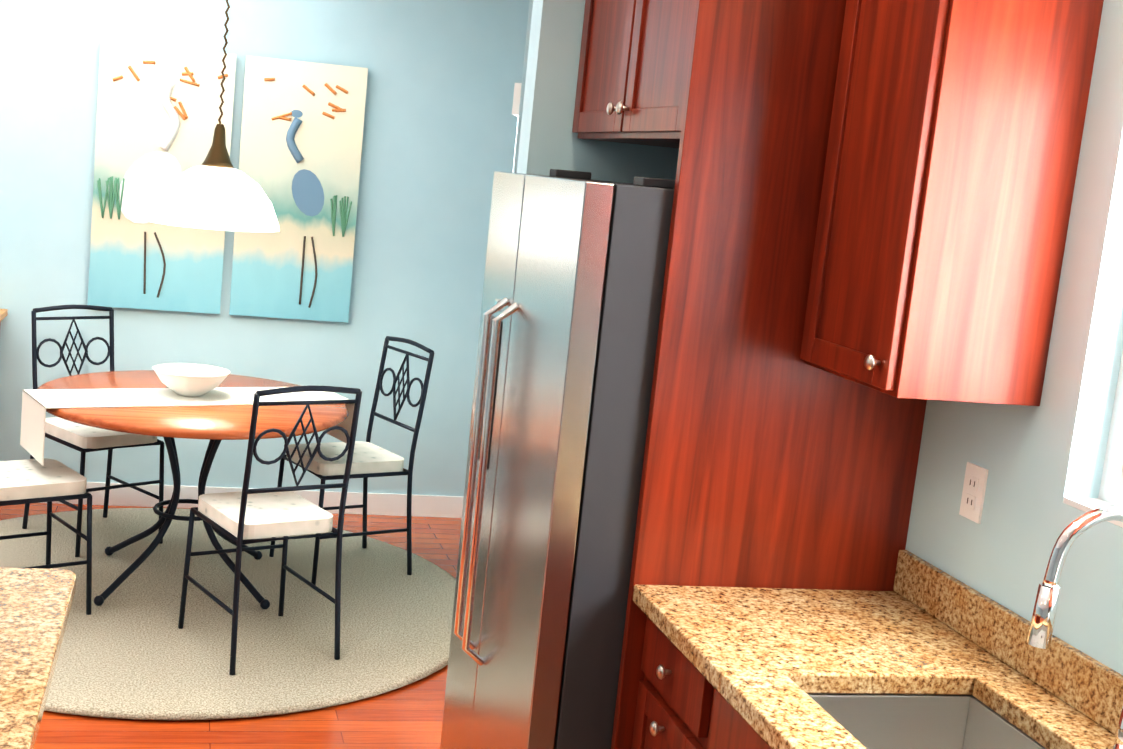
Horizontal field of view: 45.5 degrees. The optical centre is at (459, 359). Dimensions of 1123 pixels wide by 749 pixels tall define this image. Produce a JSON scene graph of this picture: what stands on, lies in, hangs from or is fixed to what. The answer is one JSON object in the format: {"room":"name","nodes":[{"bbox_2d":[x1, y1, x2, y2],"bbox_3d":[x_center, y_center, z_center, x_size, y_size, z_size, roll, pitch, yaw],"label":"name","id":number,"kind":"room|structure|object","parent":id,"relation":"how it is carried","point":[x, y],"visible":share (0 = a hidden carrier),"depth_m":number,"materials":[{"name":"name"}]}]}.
{"room":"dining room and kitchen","nodes":[
{"label":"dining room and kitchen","id":0,"kind":"room"},
{"bbox_2d":[0,503,461,748],"bbox_3d":[-1.769,1.365,2.239,8.300,0.060,9.000,3,9,-12],"label":"floor","id":1,"kind":"structure","parent":0,"point":[409,716],"depth_m":4.21,"materials":[{"name":"brown wood"}]},
{"bbox_2d":[0,309,7,323],"bbox_3d":[-2.849,0.213,5.928,1.510,0.930,0.450,3,9,-12],"label":"wine rack cabinet","id":2,"kind":"object","parent":1,"relation":"on","point":[3,313],"visible":1,"depth_m":6.13,"materials":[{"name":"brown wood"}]},
{"bbox_2d":[0,508,455,720],"bbox_3d":[-1.122,0.922,5.309,2.420,0.026,2.420,3,9,-12],"label":"shag rug","id":3,"kind":"object","parent":1,"relation":"on","point":[130,649],"visible":0.71,"depth_m":4.98,"materials":[{"name":"beige carpet"}]},
{"bbox_2d":[0,458,91,614],"bbox_3d":[-1.643,0.423,4.863,0.509,0.996,0.424,-2,11,-38],"label":"dining chair","id":4,"kind":"object","parent":3,"relation":"on","point":[28,481],"visible":0.9,"depth_m":4.86,"materials":[{"name":"grey metal"}]},
{"bbox_2d":[22,304,163,556],"bbox_3d":[-1.586,0.286,5.818,0.509,0.996,0.424,13,12,44],"label":"dining chair","id":5,"kind":"object","parent":3,"relation":"on","point":[76,436],"visible":0.83,"depth_m":5.78,"materials":[{"name":"grey metal"}]},
{"bbox_2d":[20,370,354,608],"bbox_3d":[-1.082,0.521,5.332,1.297,0.764,1.224,3,9,-12],"label":"round dining table","id":6,"kind":"object","parent":3,"relation":"on","point":[145,402],"visible":0.83,"depth_m":5.12,"materials":[{"name":"brown wood"}]},
{"bbox_2d":[152,363,229,396],"bbox_3d":[-1.066,0.089,5.284,0.304,0.100,0.303,3,9,-12],"label":"bowl","id":7,"kind":"object","parent":6,"relation":"on","point":[189,379],"visible":1,"depth_m":5.24,"materials":[{"name":"white ceramic"}]},
{"bbox_2d":[178,385,361,674],"bbox_3d":[-0.675,0.534,4.716,0.424,0.996,0.509,0,10,-33],"label":"dining chair","id":8,"kind":"object","parent":3,"relation":"on","point":[251,516],"visible":1,"depth_m":4.60,"materials":[{"name":"grey metal"}]},
{"bbox_2d":[269,336,433,585],"bbox_3d":[-0.463,0.404,5.718,0.509,0.996,0.424,0,10,-33],"label":"dining chair","id":9,"kind":"object","parent":3,"relation":"on","point":[369,459],"visible":0.96,"depth_m":5.68,"materials":[{"name":"grey metal"}]},
{"bbox_2d":[440,169,674,748],"bbox_3d":[0.471,0.441,3.459,0.875,1.805,0.895,3,9,-12],"label":"refrigerator","id":10,"kind":"object","parent":1,"relation":"on","point":[575,266],"visible":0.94,"depth_m":3.00,"materials":[{"name":"silver metal"}]},
{"bbox_2d":[572,0,926,748],"bbox_3d":[0.628,0.058,3.412,0.693,2.602,0.934,3,9,-12],"label":"tall cabinet","id":11,"kind":"object","parent":1,"relation":"on","point":[772,458],"visible":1,"depth_m":2.94,"materials":[{"name":"brown wood"}]},
{"bbox_2d":[631,617,927,748],"bbox_3d":[0.713,1.019,2.899,0.620,0.876,0.400,3,9,-12],"label":"base cabinet","id":12,"kind":"object","parent":1,"relation":"on","point":[682,703],"visible":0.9,"depth_m":2.69,"materials":[{"name":"brown wood"}]},
{"bbox_2d":[633,584,1114,748],"bbox_3d":[1.049,0.829,1.269,0.650,0.040,3.617,3,9,-12],"label":"countertop","id":13,"kind":"structure","parent":12,"relation":"on","point":[764,661],"depth_m":2.60,"materials":[{"name":"stone"}]},
{"bbox_2d":[808,694,1045,748],"bbox_3d":[0.858,0.798,2.198,0.410,0.203,0.740,3,9,-12],"label":"double-bowl sink","id":14,"kind":"object","parent":13,"relation":"in","point":[889,721],"visible":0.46,"depth_m":2.55,"materials":[{"name":"silver metal"}]},
{"bbox_2d":[1027,505,1122,748],"bbox_3d":[1.050,0.456,2.148,0.248,0.436,0.125,3,9,-12],"label":"faucet","id":15,"kind":"object","parent":13,"relation":"on","point":[1040,634],"visible":1,"depth_m":2.13,"materials":[{"name":"silver metal"}]},
{"bbox_3d":[-1.077,0.995,1.959,0.719,0.875,1.411,3,9,-12],"label":"cabinet","id":16,"kind":"object","parent":1,"relation":"on","visible":0},
{"bbox_2d":[0,567,75,748],"bbox_3d":[-1.040,0.544,1.889,0.835,0.040,1.530,3,9,-12],"label":"countertop","id":17,"kind":"structure","parent":16,"relation":"on","point":[35,605],"depth_m":2.31,"materials":[{"name":"beige stone"}]},
{"bbox_2d":[0,0,529,517],"bbox_3d":[-2.870,-0.785,6.075,7.450,2.850,0.155,3,9,-12],"label":"wall","id":18,"kind":"structure","parent":0,"point":[440,128],"depth_m":6.46,"materials":[{"name":"blue paint"}]},
{"bbox_2d":[87,40,236,313],"bbox_3d":[-1.396,-0.841,6.247,0.615,1.225,0.057,3,9,-12],"label":"canvas","id":19,"kind":"object","parent":18,"relation":"attached to","point":[158,113],"visible":0.77,"depth_m":6.23,"materials":[{"name":"multicoloured fabric"}]},
{"bbox_2d":[229,55,367,321],"bbox_3d":[-0.771,-0.803,6.378,0.575,1.225,0.055,3,9,-12],"label":"canvas","id":20,"kind":"object","parent":18,"relation":"attached to","point":[302,125],"visible":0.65,"depth_m":6.38,"materials":[{"name":"multicoloured fabric"}]},
{"bbox_2d":[512,0,532,172],"bbox_3d":[0.368,-0.373,5.299,0.141,2.850,2.816,6,9,7],"label":"wall","id":21,"kind":"structure","parent":0,"point":[518,100],"depth_m":3.84,"materials":[{"name":"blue paint"}]},
{"bbox_2d":[517,0,678,182],"bbox_3d":[0.510,-0.151,3.900,0.750,2.850,0.115,3,9,-12],"label":"wall","id":22,"kind":"structure","parent":0,"point":[549,139],"depth_m":3.71,"materials":[{"name":"blue paint"}]},
{"bbox_2d":[905,0,1122,674],"bbox_3d":[1.512,0.346,1.178,0.160,2.850,6.020,3,9,-12],"label":"wall","id":23,"kind":"structure","parent":0,"point":[1052,463],"depth_m":2.54,"materials":[{"name":"blue paint"}]},
{"bbox_2d":[800,0,1103,405],"bbox_3d":[0.968,-0.440,2.675,0.388,1.002,0.458,3,9,-12],"label":"upper cabinet","id":24,"kind":"object","parent":23,"relation":"attached to","point":[953,148],"visible":1,"depth_m":2.55,"materials":[{"name":"brown wood"}]},
{"bbox_2d":[959,462,988,523],"bbox_3d":[1.087,0.281,2.818,0.010,0.116,0.072,3,9,-12],"label":"wall outlet","id":25,"kind":"object","parent":23,"relation":"attached to","point":[973,492],"visible":1,"depth_m":2.79,"materials":[{"name":"white plastic"}]},
{"bbox_2d":[893,550,1122,734],"bbox_3d":[1.362,0.778,1.321,0.022,0.099,3.615,3,9,-12],"label":"backsplash","id":26,"kind":"structure","parent":23,"relation":"attached to","point":[1082,682],"depth_m":2.63,"materials":[{"name":"beige stone"}]},
{"bbox_3d":[-1.504,-1.521,1.808,8.300,0.100,9.000,3,9,-12],"label":"ceiling","id":27,"kind":"structure","parent":0,"visible":0},
{"bbox_2d":[147,0,279,231],"bbox_3d":[-0.879,-1.192,5.003,0.504,1.375,0.504,3,9,-12],"label":"pendant lamp","id":28,"kind":"object","parent":27,"relation":"hanging from","point":[216,191],"visible":1,"depth_m":4.93,"materials":[{"name":"white glass"}]}
]}

